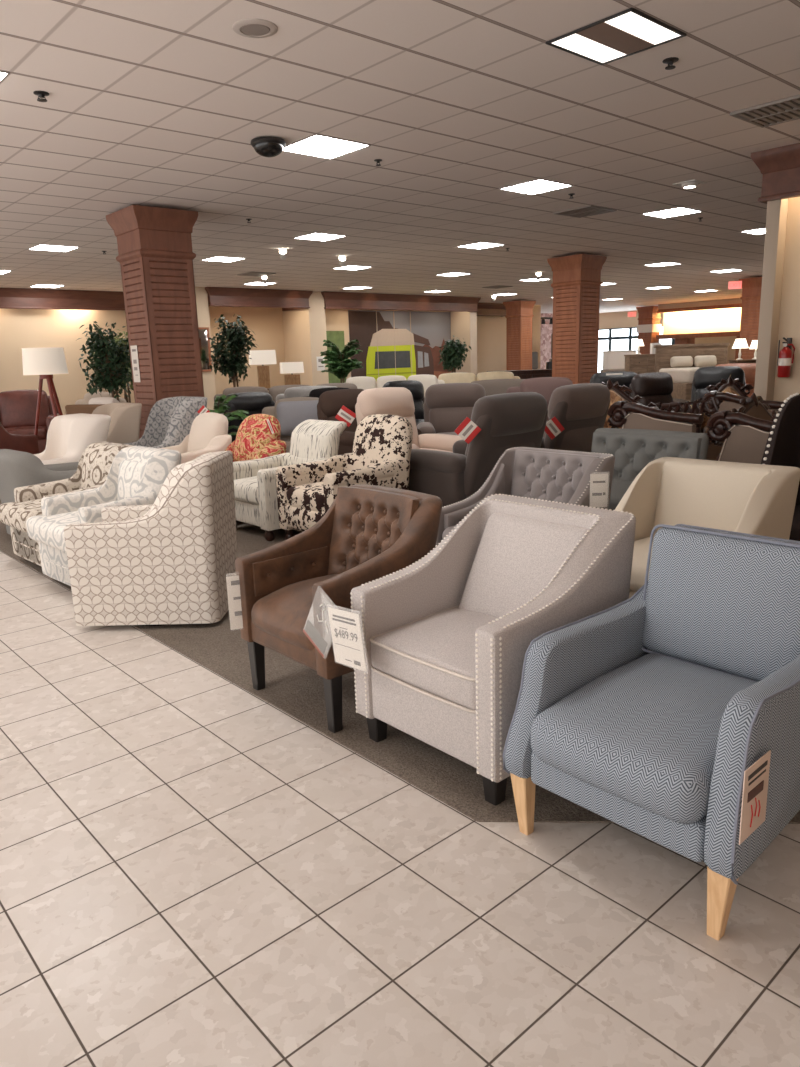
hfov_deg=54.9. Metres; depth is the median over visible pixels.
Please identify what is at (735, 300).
wall
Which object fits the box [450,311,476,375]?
wall
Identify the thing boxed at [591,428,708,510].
tufted chair
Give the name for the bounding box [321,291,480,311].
trim
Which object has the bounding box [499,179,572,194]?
recessed light
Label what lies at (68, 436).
lounge chair
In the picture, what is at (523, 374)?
sideboard
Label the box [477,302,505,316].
trim
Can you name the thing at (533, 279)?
recessed light
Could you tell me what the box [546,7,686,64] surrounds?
recessed light
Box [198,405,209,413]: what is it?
price card
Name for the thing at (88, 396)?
cushion
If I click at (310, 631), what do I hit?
swatch sleeve
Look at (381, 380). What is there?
cushion
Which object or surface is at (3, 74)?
recessed light
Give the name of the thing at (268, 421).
price card
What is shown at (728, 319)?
cove
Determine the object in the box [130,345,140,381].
notice
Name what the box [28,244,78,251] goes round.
recessed light
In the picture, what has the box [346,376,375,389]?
cushion
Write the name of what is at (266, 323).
wall
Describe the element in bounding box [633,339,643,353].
table lamp
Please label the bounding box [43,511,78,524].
seat cushion
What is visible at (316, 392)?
sofa
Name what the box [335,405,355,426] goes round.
price card
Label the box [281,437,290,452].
seat cushion
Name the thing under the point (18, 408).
cushion
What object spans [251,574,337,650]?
seat cushion
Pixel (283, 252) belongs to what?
light
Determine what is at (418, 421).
seat cushion
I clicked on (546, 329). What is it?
wall
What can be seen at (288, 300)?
trim
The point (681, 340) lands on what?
pier
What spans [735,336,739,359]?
wall
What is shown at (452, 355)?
potted ficus
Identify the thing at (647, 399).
lumbar cushion
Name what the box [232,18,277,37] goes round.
ceiling speaker
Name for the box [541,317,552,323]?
ceiling track
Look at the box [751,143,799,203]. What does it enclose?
trim
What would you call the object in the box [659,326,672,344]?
window
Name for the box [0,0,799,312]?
ceiling
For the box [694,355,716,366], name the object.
bed pillow
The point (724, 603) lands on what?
cushion
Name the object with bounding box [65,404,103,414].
lounge chair
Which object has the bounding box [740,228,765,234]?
recessed light
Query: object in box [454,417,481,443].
price card
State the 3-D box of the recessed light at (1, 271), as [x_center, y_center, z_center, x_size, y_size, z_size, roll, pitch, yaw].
[-7.995,-5.118,15.049,0.610,0.018,0.610,-13,17,-40]
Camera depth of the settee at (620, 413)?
6.92 m
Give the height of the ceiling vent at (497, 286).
0.030 m
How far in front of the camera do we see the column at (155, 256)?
9.56 m
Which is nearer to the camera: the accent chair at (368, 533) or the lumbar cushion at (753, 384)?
the accent chair at (368, 533)
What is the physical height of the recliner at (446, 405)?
1.050 m
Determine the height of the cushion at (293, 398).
0.549 m
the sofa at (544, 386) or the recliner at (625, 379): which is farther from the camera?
the recliner at (625, 379)
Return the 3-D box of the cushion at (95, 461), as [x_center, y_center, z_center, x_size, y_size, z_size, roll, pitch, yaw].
[-2.311,-0.455,5.990,0.242,0.434,0.470,-14,17,-42]
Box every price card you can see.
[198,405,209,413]
[265,419,275,433]
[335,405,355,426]
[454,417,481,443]
[544,416,563,438]
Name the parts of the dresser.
drawer, drawer, drawer, drawer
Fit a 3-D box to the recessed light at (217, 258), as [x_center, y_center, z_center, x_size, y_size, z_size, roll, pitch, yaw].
[-3.285,-5.104,14.331,0.610,0.018,0.610,-13,17,-40]
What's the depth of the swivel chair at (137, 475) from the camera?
5.16 m
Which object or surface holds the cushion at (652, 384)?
on the recliner at (654, 387)
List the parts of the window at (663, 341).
pane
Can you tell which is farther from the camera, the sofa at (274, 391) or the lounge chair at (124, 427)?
the sofa at (274, 391)
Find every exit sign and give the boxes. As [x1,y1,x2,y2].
[628,312,635,316]
[728,281,741,288]
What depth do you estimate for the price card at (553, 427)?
6.96 m
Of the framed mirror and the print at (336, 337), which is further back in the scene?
the print at (336, 337)
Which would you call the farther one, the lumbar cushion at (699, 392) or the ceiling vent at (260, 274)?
the ceiling vent at (260, 274)
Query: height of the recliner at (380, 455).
0.990 m
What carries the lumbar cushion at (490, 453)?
on the recliner at (506, 421)
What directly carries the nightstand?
on the carpet
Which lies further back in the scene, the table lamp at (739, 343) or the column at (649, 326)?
the column at (649, 326)
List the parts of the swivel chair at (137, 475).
seat rail, frame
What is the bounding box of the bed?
[654,343,729,399]
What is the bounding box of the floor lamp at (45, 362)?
[21,347,68,435]
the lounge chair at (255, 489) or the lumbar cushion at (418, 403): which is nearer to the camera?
the lounge chair at (255, 489)
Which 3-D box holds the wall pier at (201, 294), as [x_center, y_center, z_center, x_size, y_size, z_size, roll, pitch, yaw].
[-5.817,-4.723,20.518,0.580,3.332,2.330,-13,17,-40]
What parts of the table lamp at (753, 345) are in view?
lamp shade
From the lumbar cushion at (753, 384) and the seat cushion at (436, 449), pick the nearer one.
the seat cushion at (436, 449)
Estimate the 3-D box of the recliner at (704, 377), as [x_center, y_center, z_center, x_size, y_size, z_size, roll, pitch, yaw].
[4.745,-1.939,11.585,0.980,1.110,1.078,4,14,25]
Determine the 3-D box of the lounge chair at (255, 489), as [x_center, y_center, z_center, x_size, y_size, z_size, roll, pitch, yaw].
[-0.982,-0.498,6.737,0.970,0.910,0.748,-13,17,-40]
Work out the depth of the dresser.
21.97 m
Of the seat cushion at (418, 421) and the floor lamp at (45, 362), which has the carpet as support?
the floor lamp at (45, 362)
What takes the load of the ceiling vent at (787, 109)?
in the ceiling
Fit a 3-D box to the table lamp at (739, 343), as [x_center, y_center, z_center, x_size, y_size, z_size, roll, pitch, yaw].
[9.179,-4.970,20.795,0.440,0.550,0.440,-13,17,-40]
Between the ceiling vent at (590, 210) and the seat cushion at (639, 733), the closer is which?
the seat cushion at (639, 733)
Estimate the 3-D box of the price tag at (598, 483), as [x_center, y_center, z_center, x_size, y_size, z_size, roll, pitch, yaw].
[1.120,-0.244,4.327,0.108,0.205,0.006,-2,13,0]
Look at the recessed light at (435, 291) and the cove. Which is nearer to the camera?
the recessed light at (435, 291)
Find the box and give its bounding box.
[650,343,661,353]
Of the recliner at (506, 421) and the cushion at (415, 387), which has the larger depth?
the cushion at (415, 387)
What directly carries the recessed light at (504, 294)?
in the ceiling
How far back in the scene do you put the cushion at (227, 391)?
13.17 m
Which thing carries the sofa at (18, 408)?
on the carpet
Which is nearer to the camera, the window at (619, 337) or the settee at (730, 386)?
the settee at (730, 386)
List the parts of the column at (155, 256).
shiplap panel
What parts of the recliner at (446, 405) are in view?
arm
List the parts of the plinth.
drawer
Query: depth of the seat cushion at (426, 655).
2.72 m
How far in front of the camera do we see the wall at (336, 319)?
23.48 m
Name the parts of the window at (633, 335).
pane, transom pane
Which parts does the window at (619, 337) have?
pane, transom pane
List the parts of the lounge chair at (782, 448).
nailhead trim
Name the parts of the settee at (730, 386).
carved rail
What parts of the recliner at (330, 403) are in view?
arm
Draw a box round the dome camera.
[250,137,285,156]
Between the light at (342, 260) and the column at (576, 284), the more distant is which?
the column at (576, 284)
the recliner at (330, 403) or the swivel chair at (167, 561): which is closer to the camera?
the swivel chair at (167, 561)
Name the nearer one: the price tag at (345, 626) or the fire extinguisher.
the price tag at (345, 626)
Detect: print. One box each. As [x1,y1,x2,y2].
[326,331,345,382]
[348,310,450,380]
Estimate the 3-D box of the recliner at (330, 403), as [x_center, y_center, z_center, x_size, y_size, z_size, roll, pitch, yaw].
[-0.402,-1.174,9.104,0.980,1.040,1.069,-13,17,-40]
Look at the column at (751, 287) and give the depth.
21.34 m
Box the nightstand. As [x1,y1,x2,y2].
[728,359,755,362]
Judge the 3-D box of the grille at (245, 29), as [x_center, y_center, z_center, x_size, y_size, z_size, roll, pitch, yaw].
[-0.840,-2.924,4.472,0.172,0.009,0.172,-13,17,-40]
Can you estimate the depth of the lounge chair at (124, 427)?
9.07 m
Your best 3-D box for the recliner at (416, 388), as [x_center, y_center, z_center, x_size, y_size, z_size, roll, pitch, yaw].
[0.206,-1.810,11.800,0.950,1.043,1.037,-7,14,-22]
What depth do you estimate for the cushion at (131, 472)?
5.31 m
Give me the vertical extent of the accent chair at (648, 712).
0.878 m
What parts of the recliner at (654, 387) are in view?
arm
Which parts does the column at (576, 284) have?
shiplap panel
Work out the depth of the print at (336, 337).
23.52 m
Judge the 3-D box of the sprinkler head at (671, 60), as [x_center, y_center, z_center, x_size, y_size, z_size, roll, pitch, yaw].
[1.815,-3.151,5.172,0.104,0.050,0.104,-13,17,-40]
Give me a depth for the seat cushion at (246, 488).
6.42 m
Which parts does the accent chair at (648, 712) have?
leg, arm, seat rail, leg, arm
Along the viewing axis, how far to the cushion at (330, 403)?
9.08 m
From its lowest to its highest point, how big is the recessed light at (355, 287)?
0.018 m
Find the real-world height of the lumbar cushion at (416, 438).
0.490 m
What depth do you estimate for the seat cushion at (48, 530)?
4.96 m
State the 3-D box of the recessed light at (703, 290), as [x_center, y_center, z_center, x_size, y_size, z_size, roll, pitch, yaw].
[10.369,-8.222,26.110,0.610,0.018,0.610,-13,17,-40]
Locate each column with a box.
[106,205,203,438]
[503,300,535,369]
[547,254,606,383]
[636,306,661,353]
[739,277,761,359]
[754,198,787,400]
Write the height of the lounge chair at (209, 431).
0.945 m
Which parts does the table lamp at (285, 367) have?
lamp shade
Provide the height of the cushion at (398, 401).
0.374 m
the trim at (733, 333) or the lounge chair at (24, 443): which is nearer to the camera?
the lounge chair at (24, 443)
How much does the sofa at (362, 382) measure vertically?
1.099 m
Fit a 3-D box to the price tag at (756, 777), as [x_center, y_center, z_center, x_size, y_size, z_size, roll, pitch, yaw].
[0.844,0.625,1.828,0.135,0.193,0.006,-13,17,-40]
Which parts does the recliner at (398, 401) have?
arm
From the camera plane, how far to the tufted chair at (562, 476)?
4.70 m
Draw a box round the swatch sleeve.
[303,603,327,657]
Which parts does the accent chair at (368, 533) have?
leg, seat rail, arm, leg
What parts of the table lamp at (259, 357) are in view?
lamp shade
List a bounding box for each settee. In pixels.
[601,379,683,427]
[607,391,783,460]
[656,376,753,432]
[706,410,775,463]
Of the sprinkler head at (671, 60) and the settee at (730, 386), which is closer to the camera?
the sprinkler head at (671, 60)
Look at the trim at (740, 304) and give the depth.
31.70 m
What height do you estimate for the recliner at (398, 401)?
1.086 m
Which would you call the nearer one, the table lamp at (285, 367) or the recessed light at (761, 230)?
the recessed light at (761, 230)
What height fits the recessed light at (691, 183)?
0.056 m
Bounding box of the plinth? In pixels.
[602,350,636,368]
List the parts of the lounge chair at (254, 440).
frame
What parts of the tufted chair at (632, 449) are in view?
frame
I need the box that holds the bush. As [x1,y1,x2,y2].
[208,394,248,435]
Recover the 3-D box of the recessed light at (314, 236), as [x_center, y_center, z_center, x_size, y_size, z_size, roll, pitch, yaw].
[-1.257,-4.659,12.098,0.610,0.018,0.610,-13,17,-40]
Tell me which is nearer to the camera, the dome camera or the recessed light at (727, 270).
the dome camera
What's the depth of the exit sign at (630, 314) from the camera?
32.95 m
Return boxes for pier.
[195,287,215,409]
[675,338,694,343]
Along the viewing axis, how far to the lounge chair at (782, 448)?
4.57 m
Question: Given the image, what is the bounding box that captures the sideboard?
[487,369,551,378]
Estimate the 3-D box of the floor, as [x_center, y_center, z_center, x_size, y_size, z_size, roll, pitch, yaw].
[4.829,-3.559,21.427,44.000,0.001,34.000,-13,17,-40]
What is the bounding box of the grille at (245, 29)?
[240,24,269,35]
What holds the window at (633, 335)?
in the wall at (610, 320)
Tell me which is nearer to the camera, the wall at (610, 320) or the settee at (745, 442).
the settee at (745, 442)
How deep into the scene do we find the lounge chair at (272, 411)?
9.75 m
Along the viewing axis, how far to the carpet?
3.21 m
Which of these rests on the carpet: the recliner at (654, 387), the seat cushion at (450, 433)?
the recliner at (654, 387)
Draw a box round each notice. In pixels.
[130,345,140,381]
[316,356,324,370]
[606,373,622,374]
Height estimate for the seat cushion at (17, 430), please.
0.227 m
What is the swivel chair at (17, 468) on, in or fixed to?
on the carpet
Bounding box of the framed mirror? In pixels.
[198,327,211,371]
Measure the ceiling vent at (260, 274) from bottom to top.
0.030 m
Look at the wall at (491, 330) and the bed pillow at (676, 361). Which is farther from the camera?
the wall at (491, 330)
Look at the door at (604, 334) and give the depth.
39.23 m
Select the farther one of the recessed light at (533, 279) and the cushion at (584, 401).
the recessed light at (533, 279)
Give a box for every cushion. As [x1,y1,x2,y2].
[0,390,49,427]
[0,502,41,531]
[5,426,46,439]
[12,499,41,509]
[26,515,65,551]
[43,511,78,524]
[81,447,109,488]
[83,392,111,403]
[117,458,147,499]
[188,412,227,451]
[222,392,272,410]
[223,386,267,395]
[234,476,258,504]
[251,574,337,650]
[269,385,309,402]
[275,397,318,437]
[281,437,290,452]
[284,386,335,397]
[286,481,324,511]
[316,383,357,388]
[318,389,363,416]
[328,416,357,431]
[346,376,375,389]
[357,387,414,416]
[371,607,498,709]
[376,375,405,387]
[382,380,423,399]
[405,416,419,447]
[407,374,437,395]
[413,399,423,418]
[415,419,423,425]
[419,448,452,452]
[425,383,485,408]
[429,407,472,432]
[436,432,458,435]
[438,372,475,382]
[442,525,456,539]
[465,442,534,482]
[470,392,546,436]
[476,371,513,380]
[531,654,756,824]
[543,420,598,452]
[548,383,609,420]
[609,479,632,510]
[630,535,654,591]
[631,372,672,396]
[638,394,673,410]
[643,526,799,681]
[693,366,744,388]
[695,388,713,399]
[716,363,755,382]
[745,383,754,396]
[789,505,799,540]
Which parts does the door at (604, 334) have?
pane, transom pane, frame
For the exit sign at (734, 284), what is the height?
0.200 m
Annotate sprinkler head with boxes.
[33,91,48,101]
[374,159,381,165]
[662,57,678,69]
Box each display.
[532,352,537,368]
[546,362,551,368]
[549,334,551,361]
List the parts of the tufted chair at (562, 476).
tufted arm, nailhead trim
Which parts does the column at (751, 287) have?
shiplap panel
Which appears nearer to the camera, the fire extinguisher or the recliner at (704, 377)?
the fire extinguisher
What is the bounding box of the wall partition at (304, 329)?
[282,291,328,385]
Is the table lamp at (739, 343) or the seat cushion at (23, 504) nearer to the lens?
the seat cushion at (23, 504)
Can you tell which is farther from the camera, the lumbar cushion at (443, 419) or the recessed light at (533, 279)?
the recessed light at (533, 279)
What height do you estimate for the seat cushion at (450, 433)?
0.257 m
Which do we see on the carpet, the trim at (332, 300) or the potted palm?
the potted palm
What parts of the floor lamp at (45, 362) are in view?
leg, lamp shade, leg, leg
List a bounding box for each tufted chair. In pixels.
[436,447,614,545]
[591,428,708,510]
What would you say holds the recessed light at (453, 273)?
in the ceiling
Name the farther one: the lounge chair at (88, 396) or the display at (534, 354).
the display at (534, 354)
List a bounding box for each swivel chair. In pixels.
[0,442,133,565]
[0,449,78,534]
[26,446,180,585]
[64,450,237,625]
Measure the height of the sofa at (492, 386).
1.069 m
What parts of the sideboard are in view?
drawer, drawer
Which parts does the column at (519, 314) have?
shiplap panel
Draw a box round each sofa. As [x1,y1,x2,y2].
[0,390,59,452]
[214,383,363,413]
[276,386,335,400]
[303,387,348,397]
[346,374,444,395]
[437,371,519,382]
[471,379,524,395]
[506,377,572,420]
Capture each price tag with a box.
[226,576,242,629]
[328,607,366,671]
[590,474,607,507]
[739,750,770,844]
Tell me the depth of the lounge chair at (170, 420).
8.57 m
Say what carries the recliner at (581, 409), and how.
on the carpet
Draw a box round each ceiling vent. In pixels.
[237,272,275,276]
[482,285,512,288]
[553,205,616,217]
[730,95,799,127]
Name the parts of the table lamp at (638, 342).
lamp shade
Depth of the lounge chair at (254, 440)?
7.28 m
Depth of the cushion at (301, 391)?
12.05 m
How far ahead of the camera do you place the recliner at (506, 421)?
6.18 m
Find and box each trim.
[0,288,124,310]
[205,287,312,310]
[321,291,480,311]
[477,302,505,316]
[656,331,739,338]
[657,303,741,312]
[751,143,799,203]
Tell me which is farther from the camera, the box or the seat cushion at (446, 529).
the box
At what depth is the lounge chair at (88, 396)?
12.26 m
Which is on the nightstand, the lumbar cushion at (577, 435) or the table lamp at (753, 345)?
the table lamp at (753, 345)
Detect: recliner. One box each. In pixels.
[276,414,412,539]
[317,389,421,454]
[355,387,462,452]
[382,380,424,425]
[408,392,547,506]
[417,383,485,435]
[540,383,609,452]
[590,371,636,394]
[629,372,692,423]
[683,366,745,405]
[716,363,755,396]
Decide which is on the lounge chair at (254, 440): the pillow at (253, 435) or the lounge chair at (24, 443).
the pillow at (253, 435)
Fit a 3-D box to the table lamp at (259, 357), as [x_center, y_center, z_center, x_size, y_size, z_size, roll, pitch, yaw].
[-2.764,-3.316,15.563,0.500,0.750,0.310,-6,14,-20]
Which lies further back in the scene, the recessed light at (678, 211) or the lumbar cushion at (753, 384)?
the lumbar cushion at (753, 384)
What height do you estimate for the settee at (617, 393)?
1.144 m
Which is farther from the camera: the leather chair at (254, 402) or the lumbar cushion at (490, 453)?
the leather chair at (254, 402)
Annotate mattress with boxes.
[600,369,624,371]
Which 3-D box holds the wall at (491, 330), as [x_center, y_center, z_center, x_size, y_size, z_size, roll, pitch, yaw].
[3.481,-7.112,29.701,5.950,3.332,0.150,-13,17,-40]
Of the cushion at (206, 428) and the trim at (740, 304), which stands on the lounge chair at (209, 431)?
the cushion at (206, 428)
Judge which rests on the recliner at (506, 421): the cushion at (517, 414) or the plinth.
the cushion at (517, 414)
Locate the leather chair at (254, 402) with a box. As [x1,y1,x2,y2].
[222,392,274,441]
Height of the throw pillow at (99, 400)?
0.288 m
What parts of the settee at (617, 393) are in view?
carved rail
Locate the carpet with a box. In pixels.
[0,398,799,823]
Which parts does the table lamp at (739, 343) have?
lamp shade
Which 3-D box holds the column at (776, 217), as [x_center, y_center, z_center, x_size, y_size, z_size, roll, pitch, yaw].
[3.963,-2.217,8.165,0.420,3.332,0.135,-13,17,-40]
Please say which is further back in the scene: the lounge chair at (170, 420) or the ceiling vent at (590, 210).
the ceiling vent at (590, 210)
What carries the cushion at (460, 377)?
on the sofa at (460, 377)
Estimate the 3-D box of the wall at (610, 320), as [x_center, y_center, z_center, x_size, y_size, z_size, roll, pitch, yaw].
[13.540,-10.073,35.550,0.200,0.782,17.000,-13,17,-40]
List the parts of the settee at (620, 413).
arm panel, arm rail, carved rail, arm panel, arm rail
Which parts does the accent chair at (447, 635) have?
nailhead trim, nailhead trim, leg, rail, nailhead trim, nailhead trim, nailhead trim, leg, nailhead trim, nailhead trim, panel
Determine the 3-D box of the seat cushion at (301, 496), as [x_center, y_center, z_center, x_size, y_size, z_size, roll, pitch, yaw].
[-0.492,-0.300,6.115,0.693,0.217,0.516,-13,17,-40]
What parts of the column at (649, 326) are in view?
shiplap panel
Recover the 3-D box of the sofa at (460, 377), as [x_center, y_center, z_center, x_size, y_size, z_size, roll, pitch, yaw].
[1.656,-2.888,16.448,2.019,1.089,0.952,-2,13,0]
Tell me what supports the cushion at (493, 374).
on the sofa at (460, 377)
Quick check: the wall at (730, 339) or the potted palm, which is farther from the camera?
the wall at (730, 339)
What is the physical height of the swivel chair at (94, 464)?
0.848 m
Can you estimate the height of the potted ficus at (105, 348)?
2.098 m
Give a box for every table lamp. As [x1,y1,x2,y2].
[249,350,276,387]
[280,362,303,384]
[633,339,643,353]
[732,339,747,359]
[749,340,757,358]
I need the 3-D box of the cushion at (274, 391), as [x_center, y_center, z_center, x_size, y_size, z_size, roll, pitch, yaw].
[-1.882,-2.286,13.419,0.770,0.598,0.293,-4,13,-11]
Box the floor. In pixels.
[0,551,799,1066]
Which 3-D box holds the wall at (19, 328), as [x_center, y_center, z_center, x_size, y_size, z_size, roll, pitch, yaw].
[-11.743,-3.695,16.830,13.400,3.332,0.150,-13,17,-40]
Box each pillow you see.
[88,397,118,403]
[234,414,280,461]
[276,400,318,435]
[670,356,692,367]
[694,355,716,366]
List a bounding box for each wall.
[0,309,134,414]
[209,306,285,393]
[325,309,449,379]
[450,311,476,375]
[477,305,540,373]
[540,313,552,368]
[599,311,663,328]
[658,298,741,309]
[695,336,735,363]
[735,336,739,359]
[773,196,799,401]
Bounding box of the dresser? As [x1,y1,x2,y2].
[624,354,654,373]
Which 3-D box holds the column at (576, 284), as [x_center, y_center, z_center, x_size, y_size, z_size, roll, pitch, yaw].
[3.578,-3.900,15.717,0.830,3.280,0.830,-13,17,-40]
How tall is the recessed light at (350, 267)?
0.018 m
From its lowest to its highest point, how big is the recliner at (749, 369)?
1.126 m
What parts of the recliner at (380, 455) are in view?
footrest panel, rolled arm, frame, rolled arm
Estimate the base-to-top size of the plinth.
1.450 m
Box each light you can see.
[0,70,9,82]
[0,270,10,273]
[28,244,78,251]
[30,284,64,287]
[201,256,245,261]
[243,282,275,284]
[261,276,267,283]
[279,249,286,259]
[283,134,370,159]
[293,233,345,240]
[332,265,370,269]
[339,256,345,265]
[341,286,372,288]
[426,290,448,292]
[438,272,469,275]
[456,242,504,248]
[495,293,514,295]
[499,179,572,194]
[518,278,549,280]
[536,273,540,279]
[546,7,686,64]
[641,207,702,217]
[644,262,680,266]
[644,287,671,288]
[673,179,706,188]
[693,290,718,291]
[709,269,742,272]
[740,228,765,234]
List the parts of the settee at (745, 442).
arm panel, arm rail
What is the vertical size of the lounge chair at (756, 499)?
0.859 m
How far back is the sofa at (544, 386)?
10.38 m
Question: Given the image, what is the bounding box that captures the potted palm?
[320,339,362,382]
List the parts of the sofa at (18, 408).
arm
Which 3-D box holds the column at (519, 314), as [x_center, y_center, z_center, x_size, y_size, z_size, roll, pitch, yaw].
[4.337,-6.724,27.995,0.830,3.280,0.830,-13,17,-40]
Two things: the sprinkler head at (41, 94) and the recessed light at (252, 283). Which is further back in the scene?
the recessed light at (252, 283)
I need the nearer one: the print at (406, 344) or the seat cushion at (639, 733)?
the seat cushion at (639, 733)
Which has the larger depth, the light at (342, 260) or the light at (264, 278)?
the light at (264, 278)
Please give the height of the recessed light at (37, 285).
0.018 m
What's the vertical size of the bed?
1.360 m
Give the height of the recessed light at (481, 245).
0.018 m
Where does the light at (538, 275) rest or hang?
attached to the ceiling
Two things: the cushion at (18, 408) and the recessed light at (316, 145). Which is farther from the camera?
the cushion at (18, 408)
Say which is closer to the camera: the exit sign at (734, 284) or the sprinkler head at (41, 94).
the sprinkler head at (41, 94)
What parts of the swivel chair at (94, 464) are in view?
seat rail, frame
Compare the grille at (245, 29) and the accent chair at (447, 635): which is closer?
the accent chair at (447, 635)
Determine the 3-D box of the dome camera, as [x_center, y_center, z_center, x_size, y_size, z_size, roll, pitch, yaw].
[-1.151,-3.373,6.749,0.310,0.135,0.310,-13,17,-40]
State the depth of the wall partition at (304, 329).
22.03 m
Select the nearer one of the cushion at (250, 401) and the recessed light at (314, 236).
the cushion at (250, 401)
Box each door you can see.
[598,329,609,372]
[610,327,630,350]
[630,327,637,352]
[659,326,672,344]
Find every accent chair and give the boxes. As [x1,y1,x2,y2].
[235,484,441,732]
[350,494,635,805]
[503,524,799,940]
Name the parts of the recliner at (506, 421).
arm, arm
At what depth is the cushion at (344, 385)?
13.50 m
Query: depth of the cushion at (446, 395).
9.80 m
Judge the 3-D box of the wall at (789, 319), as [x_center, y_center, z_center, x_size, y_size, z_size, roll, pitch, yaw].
[6.580,-1.663,5.371,0.200,3.332,7.600,-13,17,-40]
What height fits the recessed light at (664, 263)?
0.018 m
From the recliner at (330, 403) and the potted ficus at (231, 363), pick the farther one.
the potted ficus at (231, 363)
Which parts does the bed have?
mattress, bed frame, headboard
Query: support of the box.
on the dresser
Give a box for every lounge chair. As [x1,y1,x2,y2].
[0,423,38,453]
[33,413,110,464]
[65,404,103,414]
[75,392,126,403]
[92,402,141,443]
[125,396,206,447]
[160,412,231,463]
[225,414,285,520]
[233,419,346,540]
[262,397,318,452]
[615,457,799,598]
[761,393,799,540]
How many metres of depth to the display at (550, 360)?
30.68 m
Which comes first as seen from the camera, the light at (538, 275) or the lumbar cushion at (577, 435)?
the lumbar cushion at (577, 435)
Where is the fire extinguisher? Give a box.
[777,337,794,376]
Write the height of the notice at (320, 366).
0.400 m
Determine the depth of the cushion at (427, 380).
15.27 m
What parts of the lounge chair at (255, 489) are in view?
seat rail, rolled arm, rolled arm, frame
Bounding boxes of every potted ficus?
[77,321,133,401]
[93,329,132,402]
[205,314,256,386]
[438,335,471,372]
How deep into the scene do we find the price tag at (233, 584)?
3.35 m
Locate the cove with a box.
[663,307,740,334]
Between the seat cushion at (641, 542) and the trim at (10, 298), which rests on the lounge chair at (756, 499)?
the seat cushion at (641, 542)
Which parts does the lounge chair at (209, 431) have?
frame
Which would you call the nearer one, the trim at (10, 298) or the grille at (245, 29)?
the grille at (245, 29)
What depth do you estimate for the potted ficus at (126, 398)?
13.24 m
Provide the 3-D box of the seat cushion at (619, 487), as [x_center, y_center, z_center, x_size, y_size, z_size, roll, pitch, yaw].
[1.481,-0.258,5.362,0.620,0.186,0.800,-13,17,-40]
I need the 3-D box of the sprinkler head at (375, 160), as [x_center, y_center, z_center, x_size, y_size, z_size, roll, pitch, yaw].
[-0.212,-3.625,7.537,0.080,0.050,0.080,-13,17,-40]
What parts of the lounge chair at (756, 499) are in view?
seat rail, frame, panel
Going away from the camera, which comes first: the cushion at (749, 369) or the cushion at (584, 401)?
the cushion at (584, 401)
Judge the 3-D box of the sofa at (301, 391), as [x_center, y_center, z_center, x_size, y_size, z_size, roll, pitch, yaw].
[-1.367,-1.761,12.015,1.269,1.049,0.900,-2,13,0]
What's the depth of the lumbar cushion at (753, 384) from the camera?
12.71 m
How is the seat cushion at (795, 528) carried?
on the lounge chair at (782, 448)

